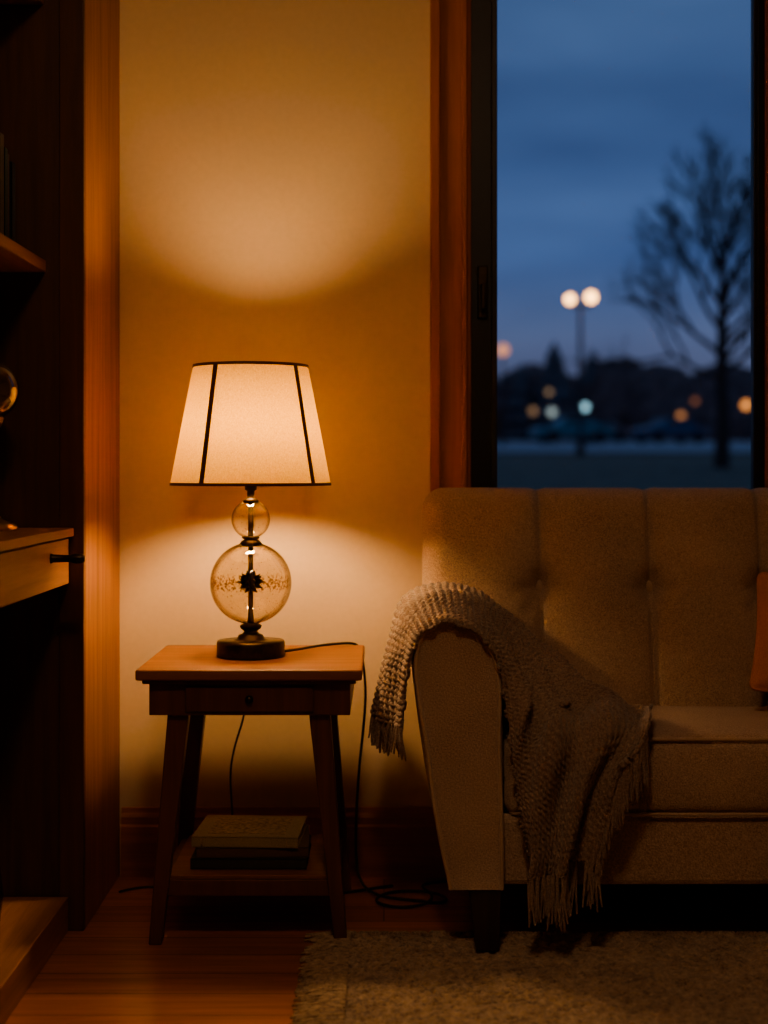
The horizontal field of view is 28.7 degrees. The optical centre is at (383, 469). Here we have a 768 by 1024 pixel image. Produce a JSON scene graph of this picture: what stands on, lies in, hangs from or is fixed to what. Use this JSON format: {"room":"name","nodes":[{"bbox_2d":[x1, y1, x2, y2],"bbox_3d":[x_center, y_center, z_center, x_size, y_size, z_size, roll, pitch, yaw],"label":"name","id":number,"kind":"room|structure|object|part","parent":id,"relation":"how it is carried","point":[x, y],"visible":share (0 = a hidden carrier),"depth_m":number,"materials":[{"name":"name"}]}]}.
{"room":"living room","nodes":[
{"label":"living room","id":0,"kind":"room"},
{"bbox_2d":[120,0,431,875],"bbox_3d":[0.950,-0.340,3.625,4.300,2.600,0.150,0,0,0],"label":"wall","id":1,"kind":"structure","parent":0,"point":[275,154],"depth_m":3.55,"materials":[{"name":"paint"}]},
{"bbox_2d":[121,807,445,876],"bbox_3d":[1.190,0.878,3.541,3.620,0.162,0.018,0,0,0],"label":"baseboard","id":2,"kind":"structure","parent":1,"relation":"attached to","point":[391,841],"depth_m":3.53,"materials":[{"name":"brown wood"}]},
{"bbox_2d":[430,0,466,491],"bbox_3d":[0.152,-0.510,3.533,0.087,1.880,0.034,0,0,0],"label":"window frame","id":3,"kind":"structure","parent":1,"relation":"attached to","point":[448,18],"depth_m":3.53,"materials":[{"name":"brown wood"}]},
{"bbox_2d":[467,0,470,487],"bbox_3d":[0.198,-0.510,3.562,0.016,1.700,0.025,0,0,0],"label":"jamb","id":4,"kind":"object","parent":1,"relation":"in","point":[468,1],"depth_m":3.55,"materials":[{"name":"brown wood"}]},
{"bbox_2d":[477,266,487,318],"bbox_3d":[0.234,-0.422,3.552,0.024,0.125,0.036,0,0,0],"label":"latch","id":5,"kind":"object","parent":1,"relation":"attached to","point":[482,271],"visible":1,"depth_m":3.56,"materials":[{"name":"brown metal"}]},
{"bbox_2d":[471,0,764,487],"bbox_3d":[0.552,-0.510,3.598,0.723,1.698,0.055,0,0,0],"label":"frame","id":6,"kind":"object","parent":1,"relation":"attached to","point":[480,9],"visible":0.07,"depth_m":3.57,"materials":[{"name":"paint"}]},
{"bbox_2d":[491,0,757,488],"bbox_3d":[0.573,-0.510,3.581,0.635,1.600,0.030,0,0,-1],"label":"bead","id":7,"kind":"object","parent":1,"relation":"attached to","point":[754,3],"visible":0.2,"depth_m":3.57,"materials":[{"name":"paint"}]},
{"bbox_2d":[765,0,767,487],"bbox_3d":[0.945,-0.510,3.533,0.090,1.880,0.034,0,0,0],"label":"window frame","id":8,"kind":"structure","parent":1,"relation":"attached to","point":[766,1],"depth_m":3.53,"materials":[{"name":"brown wood"}]},
{"bbox_2d":[5,876,767,1023],"bbox_3d":[0.950,1.010,1.000,4.300,0.100,5.400,0,0,0],"label":"floor","id":9,"kind":"structure","parent":0,"point":[219,959],"depth_m":3.14,"materials":[{"name":"brown wood"}]},
{"bbox_2d":[0,0,119,1023],"bbox_3d":[-0.843,-0.260,2.604,0.510,2.440,1.888,0,0,0],"label":"bookcase","id":10,"kind":"object","parent":9,"relation":"on","point":[60,59],"visible":1,"depth_m":3.13,"materials":[{"name":"brown wood"}]},
{"bbox_2d":[0,871,3,919],"bbox_3d":[-0.790,0.777,2.880,0.116,0.220,0.116,0,0,0],"label":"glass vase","id":11,"kind":"object","parent":10,"relation":"on","point":[1,885],"visible":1,"depth_m":2.88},
{"bbox_2d":[0,132,14,240],"bbox_3d":[-0.857,-0.561,2.943,0.181,0.247,0.351,0,0,0],"label":"books","id":12,"kind":"object","parent":10,"relation":"on","point":[7,168],"visible":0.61,"depth_m":3.04,"materials":[{"name":"paper"}]},
{"bbox_2d":[0,362,19,531],"bbox_3d":[-0.778,-0.049,2.950,0.120,0.337,0.120,0,0,0],"label":"globe ornament","id":13,"kind":"object","parent":10,"relation":"on","point":[5,525],"visible":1,"depth_m":2.94,"materials":[{"name":"gold metal"}]},
{"bbox_3d":[-0.778,-0.158,2.950,0.120,0.120,0.120,0,0,0],"label":"globe","id":14,"kind":"part","parent":13,"relation":"part of","materials":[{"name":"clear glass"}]},
{"bbox_3d":[-0.894,-0.983,2.415,0.371,0.025,1.430,0,0,0],"label":"shelf","id":15,"kind":"part","parent":10,"relation":"part of","materials":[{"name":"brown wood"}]},
{"bbox_3d":[-0.892,-0.424,2.415,0.375,0.025,1.430,0,0,0],"label":"shelf","id":16,"kind":"part","parent":10,"relation":"part of","materials":[{"name":"brown wood"}]},
{"bbox_3d":[-0.661,0.189,2.769,0.013,0.094,0.698,0,0,0],"label":"drawer","id":17,"kind":"part","parent":10,"relation":"part of","materials":[{"name":"brown wood"}]},
{"bbox_3d":[-0.622,0.174,2.950,0.068,0.022,0.022,0,0,0],"label":"drawer pull","id":18,"kind":"part","parent":10,"relation":"part of","materials":[{"name":"brown metal"}]},
{"bbox_2d":[135,645,364,944],"bbox_3d":[-0.271,0.680,3.215,0.454,0.560,0.430,0,0,0],"label":"side table","id":19,"kind":"object","parent":9,"relation":"on","point":[187,683],"visible":0.95,"depth_m":3.04,"materials":[{"name":"brown wood"}]},
{"bbox_3d":[-0.434,0.710,3.056,0.083,0.500,0.055,0,0,0],"label":"leg","id":20,"kind":"part","parent":19,"relation":"part of","materials":[{"name":"brown wood"}]},
{"bbox_3d":[-0.434,0.710,3.386,0.083,0.500,0.083,0,0,0],"label":"leg","id":21,"kind":"part","parent":19,"relation":"part of","materials":[{"name":"brown wood"}]},
{"bbox_2d":[170,834,326,878],"bbox_3d":[-0.275,0.833,3.228,0.330,0.015,0.345,0,0,0],"label":"shelf","id":22,"kind":"object","parent":19,"relation":"attached to","point":[316,866],"depth_m":3.09,"materials":[{"name":"brown wood"}]},
{"bbox_3d":[-0.271,0.426,3.215,0.430,0.008,0.406,0,0,0],"label":"under moulding","id":23,"kind":"part","parent":19,"relation":"part of","materials":[{"name":"brown wood"}]},
{"bbox_3d":[-0.271,0.461,3.014,0.016,0.016,0.016,0,0,0],"label":"drawer knob","id":24,"kind":"part","parent":19,"relation":"part of","materials":[{"name":"brown metal"}]},
{"bbox_3d":[-0.271,0.462,3.023,0.258,0.051,0.007,0,0,0],"label":"drawer","id":25,"kind":"part","parent":19,"relation":"part of","materials":[{"name":"brown wood"}]},
{"bbox_2d":[169,361,330,659],"bbox_3d":[-0.286,0.087,3.220,0.346,0.624,0.346,0,0,0],"label":"table lamp","id":26,"kind":"object","parent":19,"relation":"on","point":[249,424],"visible":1,"depth_m":3.10,"materials":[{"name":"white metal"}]},
{"bbox_3d":[-0.286,-0.096,3.220,0.344,0.256,0.344,0,0,0],"label":"lamp shade","id":27,"kind":"part","parent":26,"relation":"part of","materials":[{"name":"fabric"}]},
{"bbox_3d":[-0.286,0.030,3.220,0.346,0.006,0.346,0,0,0],"label":"shade trim","id":28,"kind":"part","parent":26,"relation":"part of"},
{"bbox_3d":[-0.286,-0.222,3.220,0.249,0.006,0.249,0,0,0],"label":"shade trim","id":29,"kind":"part","parent":26,"relation":"part of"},
{"bbox_3d":[-0.286,0.205,3.220,0.020,0.270,0.020,0,0,0],"label":"stem","id":30,"kind":"part","parent":26,"relation":"part of","materials":[{"name":"brown metal"}]},
{"bbox_2d":[190,815,310,868],"bbox_3d":[-0.278,0.792,3.204,0.244,0.065,0.213,0,0,0],"label":"book stack","id":31,"kind":"object","parent":19,"relation":"on","point":[220,841],"visible":1,"depth_m":3.11,"materials":[{"name":"paper"}]},
{"bbox_3d":[-0.284,0.760,3.205,0.162,0.001,0.140,0,0,3],"label":"panel","id":32,"kind":"part","parent":31,"relation":"part of","materials":[{"name":"brown paper"}]},
{"bbox_3d":[-0.115,0.710,3.056,0.081,0.500,0.055,0,0,0],"label":"leg","id":33,"kind":"part","parent":19,"relation":"part of","materials":[{"name":"brown wood"}]},
{"bbox_3d":[-0.115,0.710,3.386,0.081,0.500,0.083,0,0,0],"label":"leg","id":34,"kind":"part","parent":19,"relation":"part of","materials":[{"name":"brown wood"}]},
{"bbox_2d":[119,642,447,907],"bbox_3d":[-0.221,0.674,3.375,0.762,0.569,0.253,0,0,0],"label":"power cord","id":35,"kind":"object","parent":9,"relation":"on","point":[384,895],"visible":0.75,"depth_m":3.43,"materials":[{"name":"rubber"}]},
{"bbox_3d":[-0.456,0.691,3.453,0.301,0.534,0.072,0,0,-7],"label":"wall cord","id":36,"kind":"part","parent":35,"relation":"part of","materials":[{"name":"plastic"}]},
{"bbox_3d":[-0.034,0.674,3.371,0.389,0.569,0.245,0,0,0],"label":"lamp cord","id":37,"kind":"part","parent":35,"relation":"part of","materials":[{"name":"rubber"}]},
{"bbox_3d":[-0.175,0.956,3.414,0.393,0.006,0.068,0,0,-2],"label":"floor cord","id":38,"kind":"part","parent":35,"relation":"part of","materials":[{"name":"plastic"}]},
{"bbox_2d":[289,930,767,1023],"bbox_3d":[1.092,0.951,2.147,2.516,0.016,1.912,0,0,0],"label":"area rug","id":39,"kind":"object","parent":9,"relation":"on","point":[638,976],"visible":0.98,"depth_m":2.80,"materials":[{"name":"carpet"}]},
{"bbox_2d":[411,488,767,950],"bbox_3d":[0.975,0.500,3.236,1.834,0.919,0.592,0,0,0],"label":"sofa","id":40,"kind":"object","parent":9,"relation":"on","point":[650,594],"visible":0.81,"depth_m":3.32,"materials":[{"name":"fabric"}]},
{"bbox_3d":[0.147,0.553,3.197,0.177,0.545,0.506,0,0,0],"label":"arm","id":41,"kind":"part","parent":40,"relation":"part of","materials":[{"name":"fabric"}]},
{"bbox_3d":[0.200,0.886,2.982,0.064,0.124,0.064,0,0,0],"label":"leg","id":42,"kind":"part","parent":40,"relation":"part of","materials":[{"name":"brown wood"}]},
{"bbox_2d":[368,581,652,932],"bbox_3d":[0.255,0.568,3.109,0.580,0.645,0.511,0,0,0],"label":"throw blanket","id":43,"kind":"object","parent":40,"relation":"on","point":[575,743],"visible":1,"depth_m":2.92,"materials":[{"name":"fabric"}]},
{"bbox_3d":[0.975,0.305,3.415,1.774,0.528,0.233,0,0,0],"label":"backrest","id":44,"kind":"part","parent":40,"relation":"part of","materials":[{"name":"fabric"}]},
{"bbox_2d":[502,705,767,812],"bbox_3d":[0.606,0.602,3.168,0.736,0.168,0.420,0,0,0],"label":"seat cushion","id":45,"kind":"object","parent":40,"relation":"on","point":[702,758],"depth_m":2.96,"materials":[{"name":"fabric"}]},
{"bbox_3d":[0.975,0.755,3.237,1.690,0.140,0.525,0,0,0],"label":"frame","id":46,"kind":"part","parent":40,"relation":"part of","materials":[{"name":"fabric"}]},
{"bbox_2d":[749,572,767,691],"bbox_3d":[0.975,0.368,3.205,0.397,0.296,0.139,0,0,5],"label":"throw pillow","id":47,"kind":"object","parent":40,"relation":"on","point":[758,678],"visible":1,"depth_m":3.18,"materials":[{"name":"fabric"}]},
{"label":"outside","id":48,"kind":"structure","parent":0,"visible":0},
{"bbox_2d":[497,452,750,489],"bbox_3d":[45.000,-1.640,131.860,230.000,5.800,256.280,0,0,0],"label":"lawn","id":49,"kind":"structure","parent":48,"point":[533,470],"depth_m":29.01,"materials":[{"name":"green plant"}]},
{"bbox_2d":[566,292,595,455],"bbox_3d":[5.249,-2.564,40.000,0.818,4.368,0.276,0,0,0],"label":"street lamp","id":50,"kind":"object","parent":49,"relation":"on","point":[590,297],"visible":1,"depth_m":39.95,"materials":[{"name":"metal"}]},
{"bbox_2d":[497,340,750,440],"bbox_3d":[38.800,-5.481,140.575,78.692,11.890,24.705,0,0,0],"label":"treeline","id":51,"kind":"object","parent":49,"relation":"on","point":[632,397],"visible":0.28,"depth_m":131.58,"materials":[{"name":"plant"}]},
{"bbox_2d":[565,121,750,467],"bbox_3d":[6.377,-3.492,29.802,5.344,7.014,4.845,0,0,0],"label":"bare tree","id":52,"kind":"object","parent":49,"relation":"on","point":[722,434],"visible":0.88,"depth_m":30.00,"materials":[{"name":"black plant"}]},
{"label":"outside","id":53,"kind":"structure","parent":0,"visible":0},
{"bbox_2d":[497,441,750,451],"bbox_3d":[35.000,-1.511,87.000,150.000,1.945,82.000,0,0,0],"label":"parking lot","id":54,"kind":"structure","parent":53,"point":[511,446],"depth_m":60.01,"materials":[{"name":"grey asphalt"}]},
{"bbox_2d":[497,344,508,444],"bbox_3d":[5.553,-3.518,70.000,0.520,4.685,0.520,0,0,0],"label":"street lamp","id":55,"kind":"object","parent":54,"relation":"on","point":[502,349],"visible":1,"depth_m":69.95,"materials":[{"name":"metal"}]},
{"bbox_2d":[529,407,536,441],"bbox_3d":[11.125,-3.406,112.000,0.560,2.559,0.560,0,0,0],"label":"street lamp","id":56,"kind":"object","parent":54,"relation":"on","point":[532,410],"visible":0.9,"depth_m":111.91,"materials":[{"name":"metal"}]},
{"bbox_2d":[546,389,551,425],"bbox_3d":[12.320,-4.085,112.000,0.440,3.918,0.440,0,0,0],"label":"street lamp","id":57,"kind":"object","parent":54,"relation":"on","point":[548,391],"visible":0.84,"depth_m":111.97,"materials":[{"name":"metal"}]},
{"bbox_2d":[548,408,555,423],"bbox_3d":[12.320,-3.307,110.000,0.560,2.453,0.560,0,0,0],"label":"street lamp","id":58,"kind":"object","parent":54,"relation":"on","point":[551,411],"visible":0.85,"depth_m":109.86,"materials":[{"name":"paint"}]},
{"bbox_2d":[529,417,614,443],"bbox_3d":[9.998,-2.109,80.000,4.284,1.418,1.920,0,0,-11],"label":"car","id":59,"kind":"object","parent":54,"relation":"on","point":[593,431],"visible":0.98,"depth_m":79.28,"materials":[{"name":"paint"}]},
{"bbox_3d":[10.281,-2.560,79.245,2.050,0.360,0.057,0,0,-11],"label":"glass","id":60,"kind":"part","parent":59,"relation":"part of","materials":[{"name":"glass"}]},
{"bbox_2d":[582,403,588,416],"bbox_3d":[14.740,-3.490,110.000,0.560,2.820,0.560,0,0,0],"label":"street lamp","id":61,"kind":"object","parent":54,"relation":"on","point":[585,406],"visible":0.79,"depth_m":109.83,"materials":[{"name":"paint"}]},
{"bbox_2d":[571,420,629,441],"bbox_3d":[13.998,-2.514,98.001,4.284,1.418,1.920,0,0,17],"label":"car","id":62,"kind":"object","parent":54,"relation":"on","point":[620,433],"visible":0.48,"depth_m":96.78,"materials":[{"name":"paint"}]},
{"bbox_2d":[629,418,709,443],"bbox_3d":[15.998,-2.199,83.999,4.284,1.418,1.920,0,0,-23],"label":"car","id":63,"kind":"object","parent":54,"relation":"on","point":[679,428],"visible":1,"depth_m":83.35,"materials":[{"name":"paint"}]},
{"bbox_3d":[16.425,-2.650,83.316,2.050,0.360,0.057,0,0,-23],"label":"glass","id":64,"kind":"part","parent":63,"relation":"part of","materials":[{"name":"glass"}]},
{"bbox_2d":[677,412,684,417],"bbox_3d":[21.780,-3.160,110.000,0.560,2.160,0.560,0,0,0],"label":"street lamp","id":65,"kind":"object","parent":54,"relation":"on","point":[680,415],"visible":0.56,"depth_m":109.80,"materials":[{"name":"paint"}]},
{"bbox_2d":[692,398,697,441],"bbox_3d":[23.221,-3.749,112.000,0.440,3.246,0.440,0,0,0],"label":"street lamp","id":66,"kind":"object","parent":54,"relation":"on","point":[694,400],"visible":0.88,"depth_m":111.97,"materials":[{"name":"metal"}]},
{"bbox_2d":[742,401,749,441],"bbox_3d":[24.133,-3.232,100.000,0.560,2.763,0.560,0,0,0],"label":"street lamp","id":67,"kind":"object","parent":54,"relation":"on","point":[745,404],"visible":0.94,"depth_m":99.93,"materials":[{"name":"paint"}]}
]}

